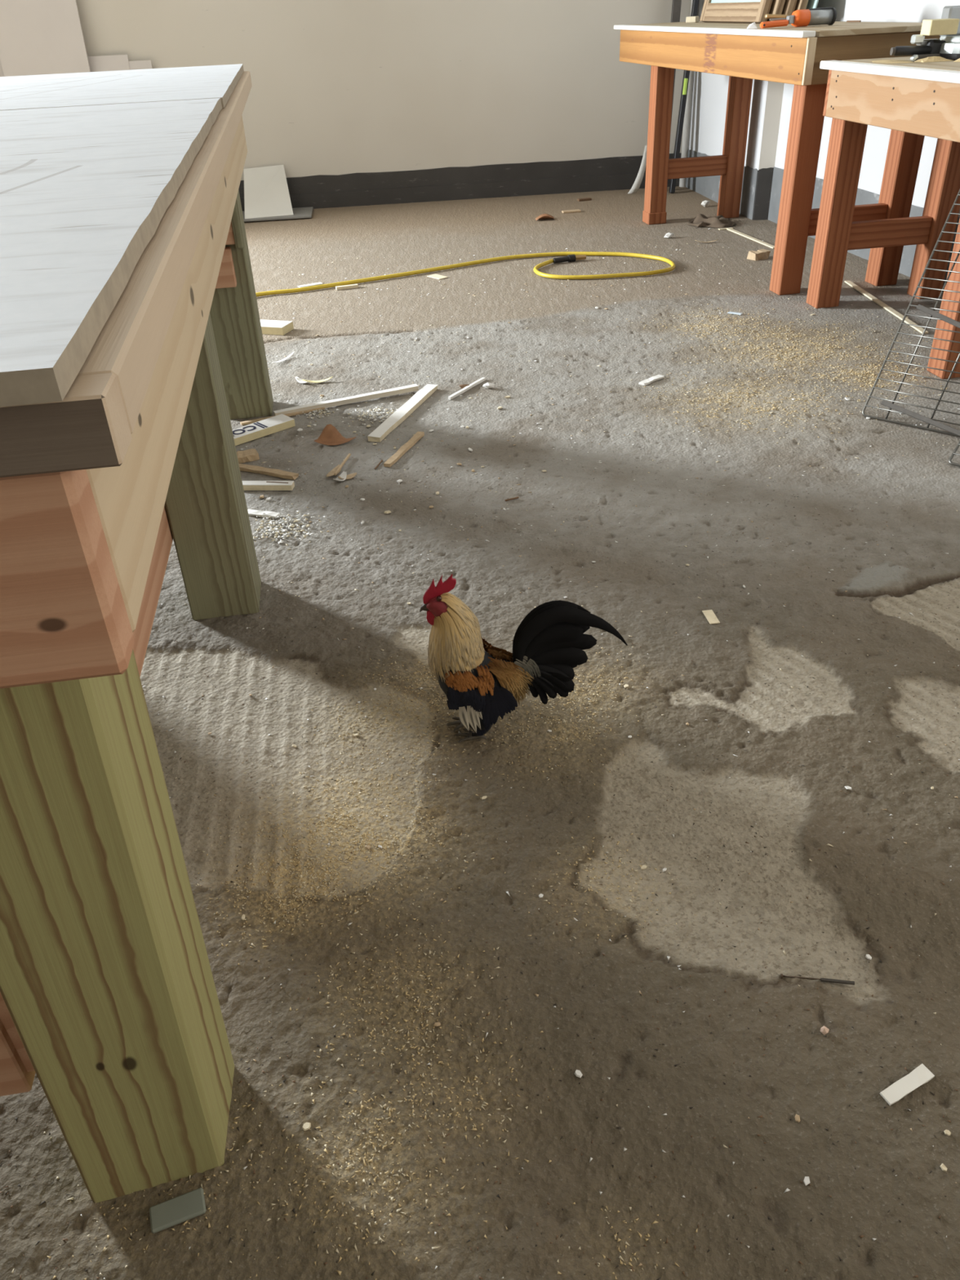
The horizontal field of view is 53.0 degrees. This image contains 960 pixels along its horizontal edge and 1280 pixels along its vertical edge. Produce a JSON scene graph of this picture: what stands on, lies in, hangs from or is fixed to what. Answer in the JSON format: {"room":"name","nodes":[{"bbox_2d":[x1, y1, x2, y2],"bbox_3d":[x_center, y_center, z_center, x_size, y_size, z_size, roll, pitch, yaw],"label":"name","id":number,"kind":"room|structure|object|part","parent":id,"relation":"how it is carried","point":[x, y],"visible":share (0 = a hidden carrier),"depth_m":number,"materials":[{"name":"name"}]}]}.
{"room":"woodworking workshop","nodes":[
{"label":"woodworking workshop","id":0,"kind":"room"},
{"bbox_2d":[0,0,691,180],"bbox_3d":[-1.011,-3.806,5.159,4.474,2.770,0.150,-5,34,-4],"label":"wall","id":1,"kind":"structure","parent":0,"point":[339,86],"depth_m":5.52,"materials":[{"name":"beige paint"}]},
{"bbox_2d":[238,152,681,197],"bbox_3d":[-0.956,-2.696,5.800,4.464,0.199,0.006,-5,34,-4],"label":"baseboard","id":2,"kind":"structure","parent":1,"relation":"attached to","point":[630,164],"depth_m":5.83,"materials":[{"name":"paint"}]},
{"bbox_2d":[240,172,679,211],"bbox_3d":[-0.954,-2.654,5.823,4.464,0.103,0.014,-5,34,-4],"label":"trim","id":3,"kind":"structure","parent":1,"relation":"attached to","point":[619,181],"depth_m":5.87,"materials":[{"name":"paint"}]},
{"bbox_2d":[679,0,698,186],"bbox_3d":[1.218,-3.605,5.446,0.048,1.900,0.046,-3,33,0],"label":"conduit pipe","id":4,"kind":"object","parent":1,"relation":"attached to","point":[686,123],"visible":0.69,"depth_m":5.76,"materials":[{"name":"metal"}]},
{"bbox_2d":[0,186,959,1279],"bbox_3d":[-0.508,-0.159,2.097,7.400,0.021,9.900,-3,33,0],"label":"floor","id":5,"kind":"structure","parent":0,"point":[815,812],"depth_m":1.47,"materials":[{"name":"concrete"}]},
{"bbox_2d":[0,0,90,76],"bbox_3d":[-2.353,-3.044,5.262,0.456,1.447,0.172,-5,34,-4],"label":"sheet","id":6,"kind":"object","parent":5,"relation":"on","point":[37,37],"visible":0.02,"depth_m":5.16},
{"bbox_2d":[0,54,129,76],"bbox_3d":[-2.468,-2.767,5.405,1.119,0.837,0.212,-5,34,-4],"label":"sheet","id":7,"kind":"object","parent":5,"relation":"on","point":[119,62],"visible":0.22,"depth_m":5.29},
{"bbox_2d":[0,63,273,1202],"bbox_3d":[-0.736,-0.430,1.713,0.745,0.895,2.568,-7,34,-6],"label":"workbench","id":8,"kind":"object","parent":5,"relation":"on","point":[131,341],"visible":1,"depth_m":0.80,"materials":[{"name":"brown wood"}]},
{"bbox_3d":[-0.546,-0.073,0.464,0.725,0.038,0.038,-7,34,-6],"label":"rail","id":9,"kind":"part","parent":8,"relation":"part of","materials":[{"name":"brown wood"}]},
{"bbox_3d":[-0.339,0.194,0.818,0.180,0.810,0.123,-11,34,-12],"label":"post","id":10,"kind":"part","parent":8,"relation":"part of","materials":[{"name":"brown wood"}]},
{"bbox_3d":[-0.420,-0.806,1.538,0.038,0.065,2.493,-7,34,-7],"label":"rail","id":11,"kind":"part","parent":8,"relation":"part of","materials":[{"name":"brown wood"}]},
{"bbox_3d":[-0.534,-0.417,1.754,0.131,0.811,0.131,-7,34,-6],"label":"post","id":12,"kind":"part","parent":8,"relation":"part of","materials":[{"name":"grey wood"}]},
{"bbox_3d":[-0.710,-1.031,2.695,0.131,0.810,0.131,-7,34,-6],"label":"post","id":13,"kind":"part","parent":8,"relation":"part of","materials":[{"name":"grey wood"}]},
{"bbox_2d":[128,60,152,70],"bbox_3d":[-2.331,-2.757,5.409,1.088,0.805,0.246,-5,34,-4],"label":"sheet","id":14,"kind":"object","parent":5,"relation":"on","point":[139,64],"visible":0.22,"depth_m":5.32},
{"bbox_2d":[149,1187,206,1233],"bbox_3d":[-0.303,0.571,0.964,0.053,0.006,0.026,-14,35,-16],"label":"shim","id":15,"kind":"object","parent":5,"relation":"on","point":[165,1215],"visible":1,"depth_m":0.96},
{"bbox_2d":[236,448,259,463],"bbox_3d":[-0.631,-0.495,2.589,0.065,0.017,0.049,-15,35,-18],"label":"chunk","id":16,"kind":"object","parent":5,"relation":"on","point":[251,455],"visible":0.8,"depth_m":2.58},
{"bbox_2d":[232,413,295,445],"bbox_3d":[-0.637,-0.596,2.737,0.222,0.023,0.064,-29,41,-34],"label":"plank","id":17,"kind":"object","parent":5,"relation":"on","point":[251,432],"visible":0.94,"depth_m":2.73,"materials":[{"name":"wood"}]},
{"bbox_2d":[247,508,280,518],"bbox_3d":[-0.520,-0.301,2.296,0.087,0.007,0.024,9,35,17],"label":"strip","id":18,"kind":"object","parent":5,"relation":"on","point":[251,512],"visible":0.93,"depth_m":2.29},
{"bbox_2d":[241,480,294,490],"bbox_3d":[-0.537,-0.389,2.419,0.138,0.017,0.026,1,34,5],"label":"plank","id":19,"kind":"object","parent":5,"relation":"on","point":[247,485],"visible":0.79,"depth_m":2.41,"materials":[{"name":"white wood"}]},
{"bbox_2d":[238,463,298,479],"bbox_3d":[-0.557,-0.440,2.504,0.192,0.011,0.029,13,37,22],"label":"strip","id":20,"kind":"object","parent":5,"relation":"on","point":[252,468],"visible":0.93,"depth_m":2.49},
{"bbox_2d":[260,319,293,335],"bbox_3d":[-0.782,-1.175,3.615,0.138,0.030,0.085,9,35,17],"label":"wood block","id":21,"kind":"object","parent":5,"relation":"on","point":[276,327],"visible":0.76,"depth_m":3.58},
{"bbox_2d":[242,206,313,222],"bbox_3d":[-1.264,-2.496,5.652,0.557,0.012,0.300,-5,34,-4],"label":"board","id":22,"kind":"object","parent":5,"relation":"on","point":[299,212],"visible":0.48,"depth_m":5.55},
{"bbox_2d":[243,164,293,218],"bbox_3d":[-1.256,-2.619,5.621,0.278,0.243,0.300,-9,34,-9],"label":"leaning board","id":23,"kind":"object","parent":22,"relation":"on","point":[266,192],"visible":1,"depth_m":5.61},
{"bbox_2d":[240,407,324,425],"bbox_3d":[-0.583,-0.665,2.851,0.255,0.006,0.016,-16,36,-19],"label":"stick","id":24,"kind":"object","parent":5,"relation":"on","point":[251,421],"visible":0.74,"depth_m":2.85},
{"bbox_2d":[272,351,294,363],"bbox_3d":[-0.673,-0.967,3.304,0.014,0.011,0.130,13,37,22],"label":"white curl","id":25,"kind":"object","parent":5,"relation":"on","point":[291,354],"visible":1,"depth_m":3.31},
{"bbox_2d":[250,506,327,545],"bbox_3d":[-0.458,-0.262,2.233,0.230,0.013,0.174,12,36,21],"label":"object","id":26,"kind":"object","parent":5,"relation":"on","point":[275,529],"visible":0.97,"depth_m":2.23,"materials":[{"name":"gravel"}]},
{"bbox_2d":[295,376,308,382],"bbox_3d":[-0.574,-0.838,3.109,0.022,0.010,0.075,-26,40,-31],"label":"white curl","id":27,"kind":"object","parent":5,"relation":"on","point":[299,380],"visible":0.99,"depth_m":3.12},
{"bbox_2d":[302,1122,311,1130],"bbox_3d":[-0.186,0.521,1.031,0.010,0.003,0.008,-12,35,-14],"label":"chip","id":28,"kind":"object","parent":5,"relation":"on","point":[306,1126],"visible":1,"depth_m":1.03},
{"bbox_2d":[297,282,323,288],"bbox_3d":[-0.742,-1.551,4.205,0.107,0.004,0.030,-18,37,-22],"label":"flake","id":29,"kind":"object","parent":5,"relation":"on","point":[316,283],"visible":1,"depth_m":4.20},
{"bbox_2d":[296,408,338,419],"bbox_3d":[-0.490,-0.676,2.860,0.111,0.011,0.106,15,37,25],"label":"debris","id":30,"kind":"object","parent":5,"relation":"on","point":[319,412],"visible":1,"depth_m":2.86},
{"bbox_2d":[302,376,333,382],"bbox_3d":[-0.523,-0.838,3.102,0.100,0.014,0.020,-8,34,-7],"label":"yellow curl","id":31,"kind":"object","parent":5,"relation":"on","point":[325,380],"visible":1,"depth_m":3.11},
{"bbox_2d":[325,464,341,476],"bbox_3d":[-0.377,-0.435,2.486,0.026,0.008,0.075,9,35,18],"label":"flake","id":32,"kind":"object","parent":5,"relation":"on","point":[331,473],"visible":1,"depth_m":2.49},
{"bbox_2d":[314,423,355,445],"bbox_3d":[-0.401,-0.566,2.648,0.115,0.048,0.039,-3,33,0],"label":"dry leaf","id":33,"kind":"object","parent":5,"relation":"on","point":[330,435],"visible":1,"depth_m":2.65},
{"bbox_2d":[333,471,346,480],"bbox_3d":[-0.355,-0.413,2.443,0.026,0.014,0.050,13,37,22],"label":"flake","id":34,"kind":"object","parent":5,"relation":"on","point":[344,474],"visible":1,"depth_m":2.45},
{"bbox_2d":[333,453,351,475],"bbox_3d":[-0.360,-0.460,2.518,0.006,0.006,0.133,4,34,10],"label":"splinter","id":35,"kind":"object","parent":5,"relation":"on","point":[343,463],"visible":1,"depth_m":2.51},
{"bbox_2d":[273,383,418,415],"bbox_3d":[-0.402,-0.728,2.921,0.452,0.020,0.024,-15,35,-18],"label":"stick","id":36,"kind":"object","parent":5,"relation":"on","point":[330,403],"visible":0.98,"depth_m":2.92,"materials":[{"name":"wood"}]},
{"bbox_2d":[335,284,358,290],"bbox_3d":[-0.571,-1.514,4.128,0.095,0.013,0.020,-12,34,-13],"label":"strip","id":37,"kind":"object","parent":5,"relation":"on","point":[352,286],"visible":1,"depth_m":4.12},
{"bbox_2d":[337,472,356,479],"bbox_3d":[-0.338,-0.418,2.457,0.050,0.008,0.026,-16,36,-19],"label":"flake","id":38,"kind":"object","parent":5,"relation":"on","point":[352,475],"visible":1,"depth_m":2.46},
{"bbox_2d":[341,402,397,425],"bbox_3d":[-0.318,-0.665,2.834,0.186,0.012,0.175,-3,33,0],"label":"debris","id":39,"kind":"object","parent":5,"relation":"on","point":[378,414],"visible":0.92,"depth_m":2.83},
{"bbox_2d":[367,383,438,442],"bbox_3d":[-0.221,-0.673,2.831,0.039,0.015,0.448,9,35,17],"label":"plank","id":40,"kind":"object","parent":5,"relation":"on","point":[397,417],"visible":1,"depth_m":2.80,"materials":[{"name":"wood"}]},
{"bbox_2d":[383,431,424,466],"bbox_3d":[-0.203,-0.516,2.594,0.021,0.010,0.230,9,35,18],"label":"plank","id":41,"kind":"object","parent":5,"relation":"on","point":[403,449],"visible":1,"depth_m":2.58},
{"bbox_2d":[433,1022,440,1026],"bbox_3d":[-0.051,0.452,1.131,0.009,0.003,0.005,-13,35,-15],"label":"chip","id":42,"kind":"object","parent":5,"relation":"on","point":[437,1024],"visible":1,"depth_m":1.13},
{"bbox_2d":[426,273,448,279],"bbox_3d":[-0.188,-1.601,4.240,0.050,0.003,0.089,-27,40,-32],"label":"scrap","id":43,"kind":"object","parent":5,"relation":"on","point":[433,276],"visible":1,"depth_m":4.24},
{"bbox_2d":[458,384,469,388],"bbox_3d":[-0.047,-0.791,3.000,0.036,0.013,0.023,-13,35,-15],"label":"chip","id":44,"kind":"object","parent":5,"relation":"on","point":[461,386],"visible":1,"depth_m":2.99,"materials":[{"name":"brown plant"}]},
{"bbox_2d":[255,251,675,297],"bbox_3d":[-0.740,-1.504,4.112,3.203,0.031,0.540,-8,34,-8],"label":"air hose","id":45,"kind":"object","parent":5,"relation":"on","point":[572,256],"visible":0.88,"depth_m":4.27,"materials":[{"name":"yellow plastic"}]},
{"bbox_2d":[448,377,485,399],"bbox_3d":[-0.040,-0.782,2.987,0.012,0.008,0.204,17,38,27],"label":"stick","id":46,"kind":"object","parent":5,"relation":"on","point":[482,379],"visible":1,"depth_m":2.98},
{"bbox_2d":[10,303,946,1279],"bbox_3d":[0.518,-0.281,2.202,1.164,0.013,3.767,10,36,19],"label":"sawdust","id":47,"kind":"object","parent":5,"relation":"on","point":[380,1238],"visible":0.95,"depth_m":1.36},
{"bbox_2d":[0,421,959,1279],"bbox_3d":[0.152,0.030,1.762,1.704,0.020,2.202,-3,33,0],"label":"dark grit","id":48,"kind":"object","parent":5,"relation":"on","point":[675,1065],"visible":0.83,"depth_m":1.18,"materials":[{"name":"gravel"}]},
{"bbox_2d":[483,382,494,388],"bbox_3d":[0.026,-0.788,2.982,0.033,0.020,0.023,15,37,25],"label":"chunk","id":49,"kind":"object","parent":5,"relation":"on","point":[488,385],"visible":1,"depth_m":2.98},
{"bbox_2d":[504,496,519,501],"bbox_3d":[0.077,-0.339,2.312,0.037,0.004,0.004,-15,36,-18],"label":"splinter","id":50,"kind":"object","parent":5,"relation":"on","point":[517,497],"visible":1,"depth_m":2.31,"materials":[{"name":"brown plant"}]},
{"bbox_2d":[80,240,959,1279],"bbox_3d":[0.271,-0.613,2.722,2.403,0.014,4.605,-3,33,0],"label":"crumbs","id":51,"kind":"object","parent":5,"relation":"on","point":[828,844],"visible":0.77,"depth_m":2.15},
{"bbox_2d":[419,573,627,742],"bbox_3d":[0.070,0.022,1.500,0.318,0.298,0.121,-3,33,0],"label":"rooster","id":52,"kind":"object","parent":5,"relation":"on","point":[485,683],"visible":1,"depth_m":1.48,"materials":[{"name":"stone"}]},
{"bbox_2d":[535,213,554,220],"bbox_3d":[0.353,-2.301,5.234,0.101,0.023,0.060,-3,33,0],"label":"dry leaf","id":53,"kind":"object","parent":5,"relation":"on","point":[543,216],"visible":1,"depth_m":5.24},
{"bbox_2d":[561,208,580,213],"bbox_3d":[0.511,-2.402,5.392,0.100,0.010,0.035,-7,34,-6],"label":"wood strip","id":54,"kind":"object","parent":5,"relation":"on","point":[579,210],"visible":1,"depth_m":5.38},
{"bbox_2d":[574,1069,582,1077],"bbox_3d":[0.110,0.482,1.071,0.009,0.003,0.009,14,37,24],"label":"chip","id":55,"kind":"object","parent":5,"relation":"on","point":[578,1073],"visible":1,"depth_m":1.07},
{"bbox_2d":[577,197,591,201],"bbox_3d":[0.618,-2.606,5.690,0.080,0.012,0.030,-12,35,-13],"label":"stick","id":56,"kind":"object","parent":5,"relation":"on","point":[584,198],"visible":1,"depth_m":5.68,"materials":[{"name":"wood"}]},
{"bbox_2d":[627,145,647,193],"bbox_3d":[0.972,-2.828,5.783,0.055,0.240,0.218,22,41,33],"label":"strip","id":57,"kind":"object","parent":5,"relation":"on","point":[637,184],"visible":0.87,"depth_m":5.77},
{"bbox_2d":[638,374,664,385],"bbox_3d":[0.533,-0.807,2.984,0.100,0.008,0.026,-27,40,-32],"label":"chip","id":58,"kind":"object","parent":5,"relation":"on","point":[647,381],"visible":1,"depth_m":2.98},
{"bbox_2d":[663,232,673,238],"bbox_3d":[0.925,-1.984,4.718,0.042,0.028,0.031,-28,41,-32],"label":"chunk","id":59,"kind":"object","parent":5,"relation":"on","point":[668,235],"visible":1,"depth_m":4.71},
{"bbox_2d":[671,0,681,121],"bbox_3d":[1.100,-3.493,5.418,0.053,1.750,0.174,15,38,25],"label":"bar","id":60,"kind":"object","parent":5,"relation":"on","point":[676,4],"visible":0.28,"depth_m":5.39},
{"bbox_2d":[668,0,698,192],"bbox_3d":[1.184,-3.256,5.506,0.048,1.255,0.260,19,39,29],"label":"spirit level","id":61,"kind":"object","parent":5,"relation":"on","point":[695,2],"visible":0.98,"depth_m":5.58,"materials":[{"name":"black plastic"}]},
{"bbox_2d":[701,200,711,207],"bbox_3d":[1.255,-2.433,5.366,0.044,0.036,0.042,27,44,37],"label":"chunk","id":62,"kind":"object","parent":5,"relation":"on","point":[704,203],"visible":1,"depth_m":5.35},
{"bbox_2d":[702,609,719,624],"bbox_3d":[0.443,-0.044,1.844,0.020,0.002,0.048,-6,34,-5],"label":"scrap","id":63,"kind":"object","parent":5,"relation":"on","point":[708,614],"visible":1,"depth_m":1.84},
{"bbox_2d":[687,213,736,228],"bbox_3d":[1.191,-2.165,4.956,0.242,0.048,0.263,-3,33,0],"label":"rag","id":64,"kind":"object","parent":5,"relation":"on","point":[700,220],"visible":1,"depth_m":4.92,"materials":[{"name":"fabric"}]},
{"bbox_2d":[727,311,742,315],"bbox_3d":[0.946,-1.212,3.568,0.054,0.004,0.018,20,40,31],"label":"strip","id":65,"kind":"object","parent":5,"relation":"on","point":[729,312],"visible":1,"depth_m":3.56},
{"bbox_2d":[726,227,774,248],"bbox_3d":[1.305,-1.939,4.639,0.023,0.006,0.493,-9,34,-10],"label":"lath","id":66,"kind":"object","parent":5,"relation":"on","point":[754,239],"visible":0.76,"depth_m":4.62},
{"bbox_2d":[746,248,770,260],"bbox_3d":[1.240,-1.713,4.279,0.084,0.033,0.058,-19,37,-23],"label":"wood block","id":67,"kind":"object","parent":5,"relation":"on","point":[762,254],"visible":1,"depth_m":4.26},
{"bbox_2d":[613,21,940,295],"bbox_3d":[1.193,-2.288,4.388,0.582,0.877,2.114,-8,34,-8],"label":"work table","id":68,"kind":"object","parent":5,"relation":"on","point":[789,54],"visible":0.86,"depth_m":3.69,"materials":[{"name":"red wood"}]},
{"bbox_3d":[0.899,-2.552,4.826,0.090,0.859,0.090,-8,34,-8],"label":"leg","id":69,"kind":"part","parent":68,"relation":"part of","materials":[{"name":"red wood"}]},
{"bbox_2d":[685,16,698,22],"bbox_3d":[1.063,-3.105,4.814,0.050,0.025,0.072,11,36,20],"label":"wood block","id":70,"kind":"object","parent":68,"relation":"on","point":[689,19],"visible":1,"depth_m":4.79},
{"bbox_3d":[1.301,-2.608,4.881,0.090,0.859,0.090,-8,34,-8],"label":"leg","id":71,"kind":"part","parent":68,"relation":"part of","materials":[{"name":"red wood"}]},
{"bbox_2d":[746,22,757,28],"bbox_3d":[1.038,-2.343,3.668,0.036,0.020,0.040,2,34,7],"label":"plastic wad","id":72,"kind":"object","parent":68,"relation":"on","point":[753,25],"visible":1,"depth_m":3.66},
{"bbox_2d":[699,0,808,22],"bbox_3d":[1.289,-3.119,4.290,0.296,0.609,0.772,-8,34,-8],"label":"crate","id":73,"kind":"object","parent":68,"relation":"on","point":[713,11],"depth_m":4.31,"materials":[{"name":"brown wood"}]},
{"bbox_3d":[1.218,-3.128,4.311,0.116,0.508,0.600,-8,34,-8],"label":"pane","id":74,"kind":"part","parent":73,"relation":"part of","materials":[{"name":"white glass"}]},
{"bbox_3d":[1.268,-3.119,4.292,0.164,0.609,0.702,-8,34,-8],"label":"window sash","id":75,"kind":"part","parent":73,"relation":"part of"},
{"bbox_3d":[1.314,-3.120,4.290,0.164,0.609,0.722,-8,34,-8],"label":"window sash","id":76,"kind":"part","parent":73,"relation":"part of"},
{"bbox_3d":[1.359,-3.115,4.279,0.164,0.609,0.722,-8,34,-8],"label":"window sash","id":77,"kind":"part","parent":73,"relation":"part of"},
{"bbox_3d":[1.186,-1.732,3.567,0.090,0.858,0.090,-8,34,-8],"label":"leg","id":78,"kind":"part","parent":68,"relation":"part of","materials":[{"name":"red wood"}]},
{"bbox_2d":[760,6,836,28],"bbox_3d":[1.187,-2.340,3.619,0.300,0.058,0.082,-8,34,-8],"label":"gun","id":79,"kind":"object","parent":68,"relation":"on","point":[824,15],"visible":1,"depth_m":3.60,"materials":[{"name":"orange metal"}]},
{"bbox_3d":[1.099,-2.300,3.593,0.109,0.024,0.024,-9,34,-9],"label":"handle","id":80,"kind":"part","parent":79,"relation":"part of","materials":[{"name":"orange plastic"}]},
{"bbox_3d":[1.134,-2.333,3.615,0.090,0.007,0.007,-3,33,0],"label":"plunger rod","id":81,"kind":"part","parent":79,"relation":"part of","materials":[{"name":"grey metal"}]},
{"bbox_3d":[1.280,-2.367,3.610,0.099,0.010,0.008,-11,34,-13],"label":"frame rod","id":82,"kind":"part","parent":79,"relation":"part of","materials":[{"name":"black plastic"}]},
{"bbox_2d":[805,0,818,8],"bbox_3d":[1.417,-3.017,4.216,0.120,0.488,0.550,-8,34,-8],"label":"sheet","id":83,"kind":"object","parent":68,"relation":"on","point":[811,3],"visible":0.02,"depth_m":4.12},
{"bbox_2d":[846,20,861,22],"bbox_3d":[1.484,-2.456,3.819,0.006,0.006,0.073,-17,36,-21],"label":"dark splinter","id":84,"kind":"object","parent":68,"relation":"on","point":[846,20],"visible":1,"depth_m":3.81,"materials":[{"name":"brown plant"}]},
{"bbox_3d":[1.588,-1.788,3.622,0.090,0.859,0.090,-8,34,-8],"label":"leg","id":85,"kind":"part","parent":68,"relation":"part of","materials":[{"name":"red wood"}]},
{"bbox_2d":[795,1114,799,1122],"bbox_3d":[0.337,0.507,1.021,0.005,0.003,0.009,-2,33,2],"label":"chip","id":86,"kind":"object","parent":5,"relation":"on","point":[797,1117],"visible":1,"depth_m":1.02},
{"bbox_2d":[780,973,820,979],"bbox_3d":[0.409,0.411,1.167,0.085,0.005,0.005,2,34,8],"label":"nail","id":87,"kind":"object","parent":5,"relation":"on","point":[781,975],"visible":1,"depth_m":1.17,"materials":[{"name":"metal"}]},
{"bbox_2d":[803,1176,809,1185],"bbox_3d":[0.328,0.543,0.966,0.006,0.002,0.010,2,34,6],"label":"chip","id":88,"kind":"object","parent":5,"relation":"on","point":[806,1180],"visible":1,"depth_m":0.96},
{"bbox_2d":[820,1026,829,1035],"bbox_3d":[0.394,0.447,1.101,0.009,0.007,0.009,27,44,37],"label":"pebble","id":89,"kind":"object","parent":5,"relation":"on","point":[824,1029],"visible":1,"depth_m":1.10,"materials":[{"name":"stone"}]},
{"bbox_2d":[820,977,854,985],"bbox_3d":[0.431,0.411,1.160,0.039,0.004,0.004,3,34,9],"label":"pin","id":90,"kind":"object","parent":5,"relation":"on","point":[824,980],"visible":1,"depth_m":1.16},
{"bbox_2d":[865,954,871,959],"bbox_3d":[0.480,0.391,1.188,0.007,0.002,0.007,13,36,22],"label":"chip","id":91,"kind":"object","parent":5,"relation":"on","point":[868,956],"visible":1,"depth_m":1.19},
{"bbox_2d":[805,56,959,379],"bbox_3d":[1.549,-1.343,3.012,0.582,0.793,1.182,-7,34,-7],"label":"work table","id":92,"kind":"object","parent":5,"relation":"on","point":[918,98],"visible":0.97,"depth_m":3.30,"materials":[{"name":"red wood"}]},
{"bbox_3d":[1.274,-1.583,3.416,0.090,0.770,0.090,-7,34,-7],"label":"leg","id":93,"kind":"part","parent":92,"relation":"part of","materials":[{"name":"red wood"}]},
{"bbox_2d":[869,59,913,63],"bbox_3d":[1.317,-1.852,3.077,0.123,0.004,0.209,-3,33,0],"label":"heap","id":94,"kind":"object","parent":92,"relation":"on","point":[884,61],"visible":1,"depth_m":3.05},
{"bbox_2d":[889,4,959,61],"bbox_3d":[1.519,-1.930,3.054,0.448,0.140,0.309,-3,33,0],"label":"saw","id":95,"kind":"object","parent":92,"relation":"on","point":[948,46],"visible":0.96,"depth_m":3.03,"materials":[{"name":"black plastic"}]},
{"bbox_3d":[1.366,-1.863,3.041,0.123,0.028,0.027,-7,34,-6],"label":"handle","id":96,"kind":"part","parent":95,"relation":"part of","materials":[{"name":"black plastic"}]},
{"bbox_3d":[1.427,-1.903,3.063,0.067,0.016,0.030,-8,34,-7],"label":"detent arm","id":97,"kind":"part","parent":95,"relation":"part of","materials":[{"name":"grey metal"}]},
{"bbox_3d":[1.427,-1.846,3.046,0.114,0.016,0.030,-8,34,-8],"label":"foot arm","id":98,"kind":"part","parent":95,"relation":"part of"},
{"bbox_2d":[920,18,959,35],"bbox_3d":[1.440,-1.921,3.015,0.087,0.041,0.070,-3,33,0],"label":"wood offcut","id":99,"kind":"object","parent":95,"relation":"on","point":[935,26],"visible":1,"depth_m":2.99,"materials":[{"name":"wood"}]},
{"bbox_3d":[1.591,-1.882,3.088,0.309,0.016,0.309,-3,33,0],"label":"plate","id":100,"kind":"part","parent":95,"relation":"part of","materials":[{"name":"grey metal"}]},
{"bbox_2d":[914,56,951,62],"bbox_3d":[1.419,-1.819,3.011,0.118,0.014,0.069,-3,33,0],"label":"heap","id":101,"kind":"object","parent":92,"relation":"on","point":[931,59],"visible":1,"depth_m":3.00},
{"bbox_3d":[1.678,-1.635,3.464,0.090,0.770,0.090,-7,34,-7],"label":"leg","id":102,"kind":"part","parent":92,"relation":"part of","materials":[{"name":"red wood"}]},
{"bbox_3d":[1.413,-1.133,2.727,0.090,0.770,0.090,-7,34,-7],"label":"leg","id":103,"kind":"part","parent":92,"relation":"part of","materials":[{"name":"red wood"}]},
{"bbox_2d":[844,280,928,333],"bbox_3d":[1.497,-1.245,3.575,0.022,0.006,0.734,-3,33,-1],"label":"lath","id":104,"kind":"object","parent":5,"relation":"on","point":[851,284],"visible":0.98,"depth_m":3.55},
{"bbox_2d":[879,1063,934,1105],"bbox_3d":[0.463,0.482,1.044,0.067,0.003,0.017,-19,37,-22],"label":"paper strip","id":105,"kind":"object","parent":5,"relation":"on","point":[921,1075],"visible":1,"depth_m":1.04,"materials":[{"name":"paper"}]},
{"bbox_2d":[862,189,959,436],"bbox_3d":[1.318,-0.880,2.556,0.346,0.535,0.462,24,42,35],"label":"wire rack","id":106,"kind":"object","parent":5,"relation":"on","point":[953,431],"visible":1,"depth_m":2.62,"materials":[{"name":"metal"}]},
{"bbox_3d":[1.245,-0.918,2.621,0.005,0.532,0.447,24,42,35],"label":"rod","id":107,"kind":"part","parent":106,"relation":"part of","materials":[{"name":"metal"}]},
{"bbox_3d":[1.329,-0.880,2.557,0.005,0.532,0.447,24,42,35],"label":"rod","id":108,"kind":"part","parent":106,"relation":"part of","materials":[{"name":"metal"}]},
{"bbox_2d":[940,1163,947,1172],"bbox_3d":[0.468,0.533,0.971,0.006,0.003,0.007,-22,38,-27],"label":"chip","id":109,"kind":"object","parent":5,"relation":"on","point":[943,1166],"visible":1,"depth_m":0.97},
{"bbox_2d":[943,1129,951,1135],"bbox_3d":[0.485,0.511,0.999,0.007,0.002,0.006,16,38,25],"label":"chip","id":110,"kind":"object","parent":5,"relation":"on","point":[947,1132],"visible":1,"depth_m":1.00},
{"bbox_2d":[948,440,959,466],"bbox_3d":[1.434,-0.624,2.367,0.306,0.307,0.526,24,42,35],"label":"wire rack","id":111,"kind":"object","parent":5,"relation":"on","point":[953,453],"visible":1,"depth_m":2.38,"materials":[{"name":"metal"}]},
{"bbox_2d":[688,0,768,169],"bbox_3d":[1.441,-3.656,4.753,0.298,2.770,1.218,-6,34,-5],"label":"wall","id":112,"kind":"structure","parent":0,"point":[710,91],"depth_m":5.36,"materials":[{"name":"white paint"}]},
{"bbox_2d":[685,149,758,219],"bbox_3d":[1.339,-2.605,5.445,0.005,0.254,1.188,-6,34,-5],"label":"baseboard","id":113,"kind":"structure","parent":112,"relation":"attached to","point":[708,187],"depth_m":5.39,"materials":[{"name":"grey paint"}]},
{"bbox_2d":[753,167,773,220],"bbox_3d":[1.457,-2.283,4.943,0.078,0.262,0.004,2,34,7],"label":"trim","id":114,"kind":"structure","parent":112,"relation":"attached to","point":[765,175],"depth_m":4.94,"materials":[{"name":"paint"}]},
{"bbox_2d":[758,80,784,169],"bbox_3d":[1.406,-3.338,4.277,0.077,2.770,0.062,-3,33,0],"label":"trim","id":115,"kind":"structure","parent":112,"relation":"attached to","point":[775,92],"depth_m":4.77,"materials":[{"name":"beige paint"}]},
{"bbox_2d":[774,0,959,217],"bbox_3d":[2.023,-2.131,2.408,0.296,2.770,4.530,-8,34,-8],"label":"wall","id":116,"kind":"structure","parent":0,"point":[877,140],"depth_m":4.00,"materials":[{"name":"white paint"}]},
{"bbox_2d":[768,166,959,289],"bbox_3d":[2.300,-0.054,1.439,0.005,0.346,8.454,-8,34,-8],"label":"baseboard","id":117,"kind":"structure","parent":116,"relation":"attached to","point":[863,197],"depth_m":4.19,"materials":[{"name":"grey paint"}]}
]}

